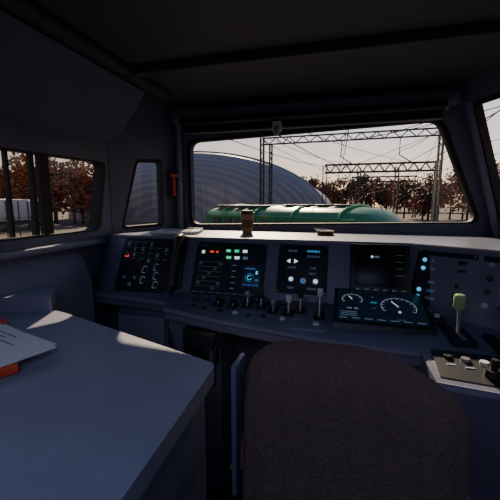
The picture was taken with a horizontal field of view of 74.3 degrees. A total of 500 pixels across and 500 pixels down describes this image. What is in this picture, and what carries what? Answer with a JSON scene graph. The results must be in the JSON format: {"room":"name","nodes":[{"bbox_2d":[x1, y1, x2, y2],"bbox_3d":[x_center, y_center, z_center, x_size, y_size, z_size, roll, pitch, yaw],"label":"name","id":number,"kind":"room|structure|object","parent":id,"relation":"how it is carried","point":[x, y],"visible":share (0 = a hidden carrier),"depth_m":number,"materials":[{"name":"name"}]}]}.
{"room":"control cabin","nodes":[
{"label":"control cabin","id":0,"kind":"room"},
{"bbox_2d":[0,114,112,327],"bbox_3d":[-1.223,0.361,0.591,0.040,1.620,3.000,2,8,15],"label":"wall","id":1,"kind":"structure","parent":0,"point":[15,133],"depth_m":1.61,"materials":[{"name":"paint"}]},
{"bbox_2d":[1,150,53,236],"bbox_3d":[-1.055,-0.202,1.147,0.030,0.360,0.842,2,8,15],"label":"mullion","id":2,"kind":"object","parent":1,"relation":"attached to","point":[41,161],"visible":0.86,"depth_m":1.48,"materials":[{"name":"black metal"}]},
{"bbox_2d":[0,147,105,241],"bbox_3d":[-1.100,-0.180,0.979,0.050,0.384,1.952,2,8,15],"label":"frame","id":3,"kind":"object","parent":1,"relation":"attached to","point":[96,209],"visible":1,"depth_m":1.84,"materials":[{"name":"black rubber"}]},
{"bbox_2d":[0,237,109,322],"bbox_3d":[-1.165,0.368,0.576,0.080,0.510,2.960,2,8,15],"label":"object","id":4,"kind":"structure","parent":1,"relation":"attached to","point":[70,277],"depth_m":1.53,"materials":[{"name":"grey plastic"}]},
{"bbox_2d":[0,9,144,141],"bbox_3d":[-1.111,-0.569,0.456,0.260,0.300,3.050,2,8,15],"label":"trim","id":5,"kind":"structure","parent":1,"relation":"attached to","point":[43,81],"depth_m":1.41,"materials":[{"name":"paint"}]},
{"bbox_2d":[107,100,177,233],"bbox_3d":[-0.671,-0.003,2.176,0.040,1.900,0.485,7,11,41],"label":"wall","id":6,"kind":"structure","parent":0,"point":[149,133],"depth_m":2.05,"materials":[{"name":"paint"}]},
{"bbox_2d":[122,159,163,228],"bbox_3d":[-0.694,-0.360,2.100,0.050,0.438,0.294,7,11,41],"label":"frame","id":7,"kind":"object","parent":6,"relation":"attached to","point":[157,162],"visible":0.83,"depth_m":2.17,"materials":[{"name":"black rubber"}]},
{"bbox_2d":[168,170,178,198],"bbox_3d":[-0.510,-0.437,2.208,0.046,0.190,0.055,7,11,42],"label":"hammer","id":8,"kind":"object","parent":6,"relation":"attached to","point":[172,175],"visible":1,"depth_m":2.20,"materials":[{"name":"red plastic"}]},
{"bbox_2d":[206,475,241,499],"bbox_3d":[0.007,1.200,0.585,2.560,0.040,3.500,2,8,15],"label":"floor","id":9,"kind":"structure","parent":0,"point":[213,492],"depth_m":1.44,"materials":[{"name":"rubber"}]},
{"bbox_2d":[0,287,213,499],"bbox_3d":[-0.641,0.725,0.575,0.950,0.905,1.573,2,8,15],"label":"side table","id":10,"kind":"object","parent":9,"relation":"on","point":[105,413],"visible":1,"depth_m":0.67,"materials":[{"name":"plastic"}]},
{"bbox_2d":[0,318,18,377],"bbox_3d":[-0.781,0.270,0.861,0.260,0.021,0.420,-6,10,-39],"label":"red logbook","id":11,"kind":"object","parent":10,"relation":"on","point":[10,369],"visible":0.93,"depth_m":0.77,"materials":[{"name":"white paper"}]},
{"bbox_2d":[0,324,56,367],"bbox_3d":[-0.708,0.257,0.859,0.324,0.003,0.249,5,9,32],"label":"paper sheets","id":12,"kind":"object","parent":11,"relation":"on","point":[16,345],"visible":1,"depth_m":0.88,"materials":[{"name":"white paper"}]},
{"bbox_2d":[93,230,499,499],"bbox_3d":[0.172,0.498,1.556,2.133,1.082,1.249,2,8,15],"label":"control console","id":13,"kind":"object","parent":9,"relation":"on","point":[430,304],"visible":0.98,"depth_m":1.39,"materials":[{"name":"paint"}]},
{"bbox_2d":[151,228,202,233],"bbox_3d":[-0.428,-0.115,1.983,0.276,0.022,0.211,1,8,4],"label":"notepad","id":14,"kind":"object","parent":13,"relation":"on","point":[164,230],"visible":1,"depth_m":1.94,"materials":[{"name":"white paper"}]},
{"bbox_2d":[166,233,188,349],"bbox_3d":[-0.358,0.184,1.559,0.089,0.506,0.362,0,8,0],"label":"telephone handset","id":15,"kind":"object","parent":13,"relation":"attached to","point":[181,241],"visible":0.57,"depth_m":1.61,"materials":[{"name":"black plastic"}]},
{"bbox_2d":[240,210,253,233],"bbox_3d":[-0.016,-0.167,1.946,0.082,0.136,0.082,2,8,15],"label":"coffee cup","id":16,"kind":"object","parent":13,"relation":"on","point":[247,216],"visible":1,"depth_m":1.92,"materials":[{"name":"cardboard"}]},
{"bbox_2d":[314,228,333,235],"bbox_3d":[0.424,-0.103,1.857,0.099,0.036,0.099,-7,11,-42],"label":"ashtray","id":17,"kind":"object","parent":13,"relation":"on","point":[325,232],"visible":1,"depth_m":1.82,"materials":[{"name":"brown"}]},
{"bbox_2d":[229,341,470,499],"bbox_3d":[0.211,0.653,0.781,0.481,0.990,0.411,2,8,15],"label":"seat","id":18,"kind":"object","parent":9,"relation":"on","point":[310,420],"visible":1,"depth_m":0.57,"materials":[{"name":"brown fabric"}]},
{"bbox_2d":[0,0,499,107],"bbox_3d":[0.009,-0.707,0.327,2.560,0.050,3.520,2,8,15],"label":"ceiling","id":19,"kind":"structure","parent":0,"point":[135,32],"depth_m":1.28,"materials":[{"name":"paint"}]},
{"bbox_2d":[0,0,499,98],"bbox_3d":[0.001,-0.734,0.838,1.600,0.040,1.800,2,8,15],"label":"trim","id":20,"kind":"structure","parent":19,"relation":"attached to","point":[138,74],"depth_m":1.29,"materials":[{"name":"paint"}]},
{"bbox_2d":[174,85,492,235],"bbox_3d":[0.428,0.008,2.102,1.970,1.900,0.040,2,8,15],"label":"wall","id":21,"kind":"structure","parent":0,"point":[454,118],"depth_m":1.92,"materials":[{"name":"paint"}]},
{"bbox_2d":[175,123,183,227],"bbox_3d":[-0.474,-0.504,2.221,0.036,0.720,0.034,2,8,15],"label":"trim","id":22,"kind":"structure","parent":21,"relation":"attached to","point":[178,130],"depth_m":2.21,"materials":[{"name":"grey plastic"}]},
{"bbox_2d":[177,97,449,134],"bbox_3d":[0.287,-0.744,1.914,1.532,0.140,0.070,2,8,15],"label":"blind","id":23,"kind":"object","parent":21,"relation":"attached to","point":[422,111],"visible":1,"depth_m":1.88,"materials":[{"name":"black plastic"}]},
{"bbox_2d":[172,89,460,123],"bbox_3d":[0.301,-0.835,1.955,1.660,0.070,0.070,2,8,15],"label":"trim","id":24,"kind":"structure","parent":21,"relation":"attached to","point":[455,94],"depth_m":1.88,"materials":[{"name":"black plastic"}]},
{"bbox_2d":[187,120,478,224],"bbox_3d":[0.427,-0.445,2.038,1.748,0.612,0.050,2,8,15],"label":"frame","id":25,"kind":"object","parent":21,"relation":"attached to","point":[474,217],"visible":0.97,"depth_m":1.96,"materials":[{"name":"black rubber"}]},
{"bbox_2d":[458,67,499,236],"bbox_3d":[1.312,-0.417,1.531,0.271,0.910,0.698,-2,8,-11],"label":"wall","id":26,"kind":"structure","parent":0,"point":[487,84],"depth_m":1.68,"materials":[{"name":"paint"}]},
{"bbox_2d":[466,93,499,235],"bbox_3d":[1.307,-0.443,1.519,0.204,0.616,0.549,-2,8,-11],"label":"frame","id":27,"kind":"object","parent":26,"relation":"attached to","point":[483,129],"visible":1,"depth_m":1.72,"materials":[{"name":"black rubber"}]},
{"label":"outside","id":28,"kind":"structure","parent":0,"visible":0},
{"bbox_2d":[0,207,469,237],"bbox_3d":[33.646,-14.555,124.759,400.000,0.001,380.000,2,8,15],"label":"ground","id":29,"kind":"structure","parent":28,"point":[65,224],"depth_m":54.98,"materials":[{"name":"grey concrete"}]},
{"bbox_2d":[0,216,32,237],"bbox_3d":[-23.578,-0.780,20.279,0.070,1.800,24.000,2,8,15],"label":"fence","id":30,"kind":"object","parent":29,"relation":"on","point":[19,217],"visible":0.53,"depth_m":29.93,"materials":[{"name":"grey metal"}]},
{"bbox_2d":[0,199,40,228],"bbox_3d":[-27.368,-3.917,36.650,2.760,3.443,10.600,2,8,15],"label":"wagon","id":31,"kind":"object","parent":29,"relation":"on","point":[21,207],"visible":0.44,"depth_m":37.04,"materials":[{"name":"grey metal"}]},
{"bbox_2d":[68,151,330,222],"bbox_3d":[-5.927,-14.215,79.060,50.519,12.073,58.000,2,8,15],"label":"hangar","id":32,"kind":"structure","parent":29,"relation":"on","point":[220,178],"depth_m":51.53,"materials":[{"name":"grey metal"}]},
{"bbox_2d":[0,152,499,223],"bbox_3d":[11.950,-12.796,61.136,129.451,14.669,147.374,2,8,15],"label":"autumn trees","id":33,"kind":"object","parent":29,"relation":"on","point":[76,183],"visible":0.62,"depth_m":52.46,"materials":[{"name":"brown plant"}]},
{"bbox_2d":[205,204,403,223],"bbox_3d":[1.919,-0.655,15.351,2.962,2.925,10.150,-7,11,-42],"label":"locomotive","id":34,"kind":"object","parent":29,"relation":"on","point":[273,213],"visible":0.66,"depth_m":13.28,"materials":[{"name":"green metal"}]},
{"bbox_2d":[259,127,443,221],"bbox_3d":[8.103,-5.511,28.396,14.880,8.932,0.380,2,8,15],"label":"gantry","id":35,"kind":"object","parent":29,"relation":"on","point":[270,144],"visible":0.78,"depth_m":27.63,"materials":[{"name":"grey metal"}]},
{"bbox_2d":[231,106,499,194],"bbox_3d":[17.653,-12.062,53.118,24.050,3.249,124.003,2,8,15],"label":"catenary wires","id":36,"kind":"object","parent":35,"relation":"hanging from","point":[493,114],"visible":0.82,"depth_m":26.65,"materials":[{"name":"grey metal"}]},
{"bbox_2d":[322,160,439,221],"bbox_3d":[16.494,-7.144,42.624,14.100,8.216,0.600,2,8,15],"label":"gantry","id":37,"kind":"object","parent":29,"relation":"on","point":[398,170],"visible":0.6,"depth_m":42.01,"materials":[{"name":"grey metal"}]},
{"bbox_2d":[349,175,417,217],"bbox_3d":[27.767,-11.126,69.332,13.300,8.668,0.600,2,8,15],"label":"gantry","id":38,"kind":"object","parent":29,"relation":"on","point":[408,176],"visible":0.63,"depth_m":69.13,"materials":[{"name":"grey metal"}]}
]}

